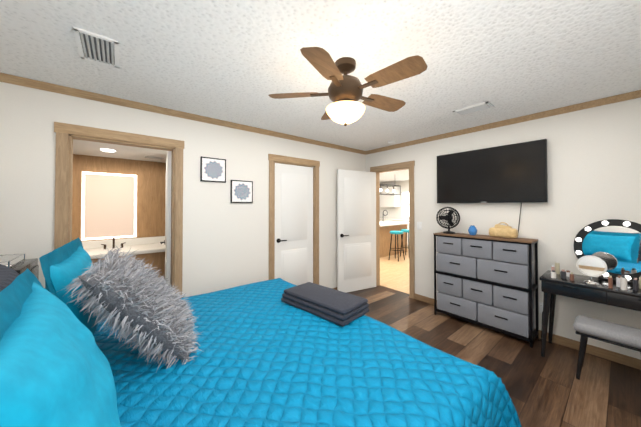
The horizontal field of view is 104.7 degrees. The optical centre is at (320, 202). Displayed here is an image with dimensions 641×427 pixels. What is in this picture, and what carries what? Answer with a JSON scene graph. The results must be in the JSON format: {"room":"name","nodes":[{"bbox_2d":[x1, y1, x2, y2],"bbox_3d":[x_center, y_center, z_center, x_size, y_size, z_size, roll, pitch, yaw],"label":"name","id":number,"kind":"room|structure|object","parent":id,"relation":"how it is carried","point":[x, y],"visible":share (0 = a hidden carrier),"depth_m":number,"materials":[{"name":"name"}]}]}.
{"room":"bedroom","nodes":[
{"label":"bedroom","id":0,"kind":"room"},
{"bbox_2d":[72,154,165,241],"bbox_3d":[-2.926,0.257,3.692,3.160,2.440,0.116,1,-1,-39],"label":"wall","id":1,"kind":"structure","parent":0,"point":[151,180],"depth_m":3.76,"materials":[{"name":"brown wood"}]},
{"bbox_2d":[81,171,136,240],"bbox_3d":[-3.006,0.042,3.540,0.600,0.935,0.020,1,-1,-39],"label":"bathroom mirror","id":2,"kind":"object","parent":1,"relation":"attached to","point":[109,206],"visible":0.93,"depth_m":3.52,"materials":[{"name":"white mirror"}]},
{"bbox_2d":[82,236,164,247],"bbox_3d":[-3.079,0.574,3.456,2.410,0.100,0.040,1,-1,-39],"label":"backsplash","id":3,"kind":"structure","parent":1,"relation":"attached to","point":[145,240],"depth_m":3.56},
{"bbox_2d":[73,139,171,162],"bbox_3d":[-2.470,-0.866,3.101,2.900,0.410,1.630,1,-1,-39],"label":"ceiling","id":4,"kind":"structure","parent":0,"point":[83,147],"depth_m":3.17,"materials":[{"name":"white paint"}]},
{"bbox_2d":[100,149,114,151],"bbox_3d":[-2.659,-0.654,3.093,0.149,0.012,0.149,-1,-1,45],"label":"recessed light","id":5,"kind":"object","parent":4,"relation":"in","point":[107,150],"depth_m":3.05,"materials":[{"name":"white"}]},
{"bbox_2d":[145,156,163,159],"bbox_3d":[-2.399,-0.649,3.564,0.220,0.010,0.120,1,-1,-39],"label":"ceiling vent","id":6,"kind":"object","parent":4,"relation":"in","point":[145,156],"depth_m":3.57,"materials":[{"name":"white metal"}]},
{"bbox_2d":[0,82,365,297],"bbox_3d":[-0.879,0.251,3.257,4.580,2.440,0.120,1,-1,-39],"label":"wall","id":7,"kind":"structure","parent":0,"point":[225,243],"depth_m":2.75,"materials":[{"name":"paint"}]},
{"bbox_2d":[54,122,183,294],"bbox_3d":[-1.901,0.393,2.420,0.970,2.135,0.163,1,-1,-39],"label":"door frame","id":8,"kind":"structure","parent":7,"relation":"attached to","point":[66,134],"depth_m":2.28,"materials":[{"name":"brown wood"}]},
{"bbox_2d":[160,152,171,289],"bbox_3d":[-1.854,0.449,3.050,0.166,2.022,0.760,1,-1,-39],"label":"bathroom door","id":9,"kind":"structure","parent":7,"relation":"in","point":[167,242],"depth_m":2.72,"materials":[{"name":"white wood"}]},
{"bbox_2d":[0,73,366,154],"bbox_3d":[-0.872,-0.945,3.169,4.470,0.060,0.060,1,-1,-39],"label":"crown molding","id":10,"kind":"structure","parent":7,"relation":"attached to","point":[30,83],"depth_m":2.46,"materials":[{"name":"brown wood"}]},
{"bbox_2d":[200,156,225,182],"bbox_3d":[-1.244,-0.384,2.875,0.280,0.280,0.020,1,-1,-39],"label":"picture frame","id":11,"kind":"object","parent":7,"relation":"attached to","point":[212,169],"visible":1,"depth_m":2.86,"materials":[{"name":"black"}]},
{"bbox_2d":[230,180,252,202],"bbox_3d":[-0.981,-0.141,3.087,0.280,0.280,0.020,1,-1,-39],"label":"picture frame","id":12,"kind":"object","parent":7,"relation":"attached to","point":[241,191],"visible":1,"depth_m":3.07,"materials":[{"name":"black"}]},
{"bbox_2d":[275,163,312,285],"bbox_3d":[-0.387,0.457,3.625,0.674,2.022,0.151,1,-1,-39],"label":"closet door","id":13,"kind":"structure","parent":7,"relation":"in","point":[294,224],"depth_m":3.60,"materials":[{"name":"white wood"}]},
{"bbox_2d":[268,154,319,284],"bbox_3d":[-0.396,0.408,3.637,0.880,2.135,0.142,1,-1,-39],"label":"door frame","id":14,"kind":"structure","parent":7,"relation":"attached to","point":[272,158],"depth_m":3.56,"materials":[{"name":"brown wood"}]},
{"bbox_2d":[0,0,640,182],"bbox_3d":[1.030,-0.999,4.809,9.720,0.100,7.720,1,-1,-39],"label":"ceiling","id":15,"kind":"structure","parent":0,"point":[237,61],"depth_m":1.66,"materials":[{"name":"white paint"}]},
{"bbox_2d":[73,26,118,67],"bbox_3d":[-1.425,-0.981,1.587,0.200,0.017,0.360,1,-1,-39],"label":"ceiling vent","id":16,"kind":"object","parent":15,"relation":"in","point":[95,47],"visible":0.98,"depth_m":1.56,"materials":[{"name":"white plastic"}]},
{"bbox_2d":[268,47,427,125],"bbox_3d":[0.205,-0.764,1.737,1.060,0.445,1.054,1,-1,-39],"label":"ceiling fan","id":17,"kind":"object","parent":15,"relation":"hanging from","point":[344,94],"visible":1,"depth_m":1.63,"materials":[{"name":"brown wood"}]},
{"bbox_2d":[380,184,400,194],"bbox_3d":[2.056,-0.584,7.593,1.016,0.658,0.276,1,-1,-39],"label":"cage pendant light","id":18,"kind":"object","parent":15,"relation":"hanging from","point":[393,186],"visible":0.83,"depth_m":7.66,"materials":[{"name":"black metal"}]},
{"bbox_2d":[453,101,493,115],"bbox_3d":[1.579,-0.969,2.558,0.180,0.017,0.320,1,-1,-39],"label":"ceiling vent","id":19,"kind":"object","parent":15,"relation":"in","point":[474,108],"visible":0.96,"depth_m":2.53,"materials":[{"name":"white plastic"}]},
{"bbox_2d":[380,180,408,218],"bbox_3d":[4.160,0.322,8.721,0.100,2.440,5.800,1,-1,-39],"label":"wall","id":20,"kind":"structure","parent":0,"point":[395,212],"depth_m":9.94,"materials":[{"name":"white paint"}]},
{"bbox_2d":[380,187,399,206],"bbox_3d":[2.620,-0.239,10.240,0.348,0.800,1.290,1,-1,-39],"label":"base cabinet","id":21,"kind":"object","parent":20,"relation":"attached to","point":[388,200],"depth_m":9.82,"materials":[{"name":"white"}]},
{"bbox_2d":[403,193,408,215],"bbox_3d":[3.473,0.051,9.454,0.032,0.900,0.700,1,-1,-39],"label":"window","id":22,"kind":"structure","parent":20,"relation":"in","point":[405,204],"depth_m":9.62,"materials":[{"name":"white"}]},
{"bbox_2d":[347,246,640,426],"bbox_3d":[1.030,1.541,4.776,9.720,0.100,7.720,1,-1,-39],"label":"floor","id":23,"kind":"structure","parent":0,"point":[549,389],"depth_m":2.23,"materials":[{"name":"brown wood"}]},
{"bbox_2d":[0,253,38,279],"bbox_3d":[-2.228,0.899,1.642,0.417,1.102,0.460,1,-1,-39],"label":"nightstand","id":24,"kind":"object","parent":23,"relation":"on","point":[20,266],"visible":0.1,"depth_m":1.77,"materials":[{"name":"silver"}]},
{"bbox_2d":[0,253,24,267],"bbox_3d":[-2.242,0.388,1.637,0.308,0.080,0.348,1,-1,-39],"label":"tray","id":25,"kind":"object","parent":24,"relation":"on","point":[13,263],"depth_m":1.73,"materials":[{"name":"mirror"}]},
{"bbox_2d":[0,237,521,426],"bbox_3d":[-0.602,0.825,1.273,2.483,1.202,2.396,1,-1,-39],"label":"bed","id":26,"kind":"object","parent":23,"relation":"on","point":[112,339],"visible":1,"depth_m":1.07,"materials":[{"name":"blue fabric"}]},
{"bbox_2d":[281,282,368,325],"bbox_3d":[0.017,0.725,1.840,0.390,0.092,0.653,1,-1,-39],"label":"folded blanket","id":27,"kind":"object","parent":26,"relation":"on","point":[321,305],"depth_m":1.71,"materials":[{"name":"grey fabric"}]},
{"bbox_2d":[380,226,406,257],"bbox_3d":[1.857,1.087,7.538,1.550,0.881,0.800,1,-1,-39],"label":"kitchen island","id":28,"kind":"object","parent":23,"relation":"on","point":[386,227],"depth_m":7.14,"materials":[{"name":"brown wood"}]},
{"bbox_2d":[380,222,408,225],"bbox_3d":[1.873,0.621,7.525,1.750,0.050,1.050,1,-1,-39],"label":"island countertop","id":29,"kind":"structure","parent":28,"relation":"on","point":[381,223],"depth_m":7.25,"materials":[{"name":"white stone"}]},
{"bbox_2d":[380,219,408,245],"bbox_3d":[3.877,1.099,8.479,0.608,0.880,5.580,1,-1,-39],"label":"base cabinet","id":30,"kind":"object","parent":23,"relation":"on","point":[380,219],"depth_m":9.36,"materials":[{"name":"white wood"}]},
{"bbox_2d":[396,219,408,221],"bbox_3d":[3.865,0.639,8.476,0.638,0.040,5.580,1,-1,-39],"label":"countertop","id":31,"kind":"structure","parent":30,"relation":"on","point":[400,220],"depth_m":9.13,"materials":[{"name":"white stone"}]},
{"bbox_2d":[389,231,404,261],"bbox_3d":[2.028,1.130,6.579,0.366,0.771,0.366,1,-1,-39],"label":"bar stool","id":32,"kind":"object","parent":23,"relation":"on","point":[397,233],"visible":1,"depth_m":6.55,"materials":[{"name":"teal"}]},
{"bbox_2d":[400,229,408,256],"bbox_3d":[2.461,1.135,6.998,0.366,0.771,0.366,1,-1,-39],"label":"bar stool","id":33,"kind":"object","parent":23,"relation":"on","point":[406,231],"visible":0.54,"depth_m":7.00,"materials":[{"name":"teal"}]},
{"bbox_2d":[433,207,538,347],"bbox_3d":[1.931,0.757,2.984,0.306,1.421,1.021,1,-1,-39],"label":"dresser","id":34,"kind":"object","parent":23,"relation":"on","point":[486,281],"visible":1,"depth_m":2.81,"materials":[{"name":"grey fabric"}]},
{"bbox_2d":[468,225,476,234],"bbox_3d":[1.887,0.338,3.064,0.100,0.120,0.100,1,-1,-39],"label":"vase","id":35,"kind":"object","parent":34,"relation":"on","point":[472,230],"depth_m":3.04,"materials":[{"name":"blue"}]},
{"bbox_2d":[539,219,640,356],"bbox_3d":[2.530,0.802,2.153,0.430,1.311,0.875,1,-1,-39],"label":"vanity desk","id":36,"kind":"object","parent":23,"relation":"on","point":[608,252],"visible":1,"depth_m":2.22,"materials":[{"name":"black wood"}]},
{"bbox_2d":[576,255,606,284],"bbox_3d":[2.397,0.586,2.185,0.100,0.240,0.184,1,-1,-39],"label":"mirror","id":37,"kind":"object","parent":36,"relation":"on","point":[593,266],"depth_m":2.18,"materials":[{"name":"white mirror"}]},
{"bbox_2d":[574,219,640,283],"bbox_3d":[2.677,0.427,2.236,0.105,0.558,0.549,1,-1,-39],"label":"vanity mirror","id":38,"kind":"object","parent":36,"relation":"on","point":[617,242],"depth_m":2.25,"materials":[{"name":"black mirror"}]},
{"bbox_2d":[573,315,640,379],"bbox_3d":[2.349,1.225,1.983,0.280,0.462,0.430,1,-1,-39],"label":"vanity stool","id":39,"kind":"object","parent":23,"relation":"on","point":[585,328],"visible":1,"depth_m":1.97,"materials":[{"name":"fabric"}]},
{"bbox_2d":[366,98,640,359],"bbox_3d":[2.056,0.250,3.190,0.120,2.440,3.700,1,-1,-39],"label":"wall","id":40,"kind":"structure","parent":0,"point":[594,163],"depth_m":2.56,"materials":[{"name":"paint"}]},
{"bbox_2d":[370,161,414,298],"bbox_3d":[1.237,0.416,4.191,0.163,2.135,0.860,1,-1,-39],"label":"door frame","id":41,"kind":"structure","parent":40,"relation":"attached to","point":[409,165],"depth_m":3.89,"materials":[{"name":"brown wood"}]},
{"bbox_2d":[337,169,375,292],"bbox_3d":[0.614,0.465,4.222,0.770,2.022,0.241,1,-1,-39],"label":"door","id":42,"kind":"structure","parent":41,"relation":"attached to","point":[356,230],"depth_m":4.17,"materials":[{"name":"white wood"}]},
{"bbox_2d":[417,222,421,229],"bbox_3d":[1.504,0.347,3.758,0.012,0.120,0.080,1,-1,-39],"label":"light switch","id":43,"kind":"object","parent":40,"relation":"attached to","point":[419,225],"visible":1,"depth_m":3.76,"materials":[{"name":"white plastic"}]},
{"bbox_2d":[437,139,547,232],"bbox_3d":[2.035,-0.161,3.062,0.076,1.020,1.160,1,-1,-39],"label":"television","id":44,"kind":"object","parent":40,"relation":"attached to","point":[514,173],"depth_m":2.94,"materials":[{"name":"black plastic"},{"name":"glass"}]},
{"bbox_2d":[366,90,640,153],"bbox_3d":[1.997,-0.946,3.144,0.060,0.060,3.570,1,-1,-39],"label":"crown molding","id":45,"kind":"structure","parent":40,"relation":"attached to","point":[635,94],"depth_m":2.76,"materials":[{"name":"brown wood"}]},
{"bbox_2d":[414,293,640,369],"bbox_3d":[2.304,1.422,2.768,0.012,0.085,2.695,1,-1,-39],"label":"baseboard","id":46,"kind":"structure","parent":40,"relation":"attached to","point":[633,362],"depth_m":2.37,"materials":[{"name":"brown wood"}]},
{"bbox_2d":[538,302,542,340],"bbox_3d":[2.360,1.267,2.631,0.100,0.388,0.060,1,-1,-39],"label":"electrical outlet plate","id":47,"kind":"object","parent":40,"relation":"attached to","point":[540,307],"visible":0.54,"depth_m":2.64,"materials":[{"name":"white plastic"}]},
{"bbox_3d":[-2.439,1.518,3.031,2.900,0.100,1.530,1,-1,-39],"label":"floor","id":48,"kind":"structure","parent":0,"visible":0},
{"bbox_2d":[93,252,164,278],"bbox_3d":[-2.907,1.071,3.223,2.390,0.800,0.610,1,-1,-39],"label":"bathroom vanity","id":49,"kind":"object","parent":48,"relation":"on","point":[154,258],"depth_m":3.37,"materials":[{"name":"brown wood"}]},
{"bbox_2d":[83,244,164,259],"bbox_3d":[-2.886,0.646,3.219,2.410,0.050,0.650,1,-1,-39],"label":"countertop","id":50,"kind":"structure","parent":49,"relation":"on","point":[141,249],"depth_m":3.30,"materials":[{"name":"white stone"}]}
]}

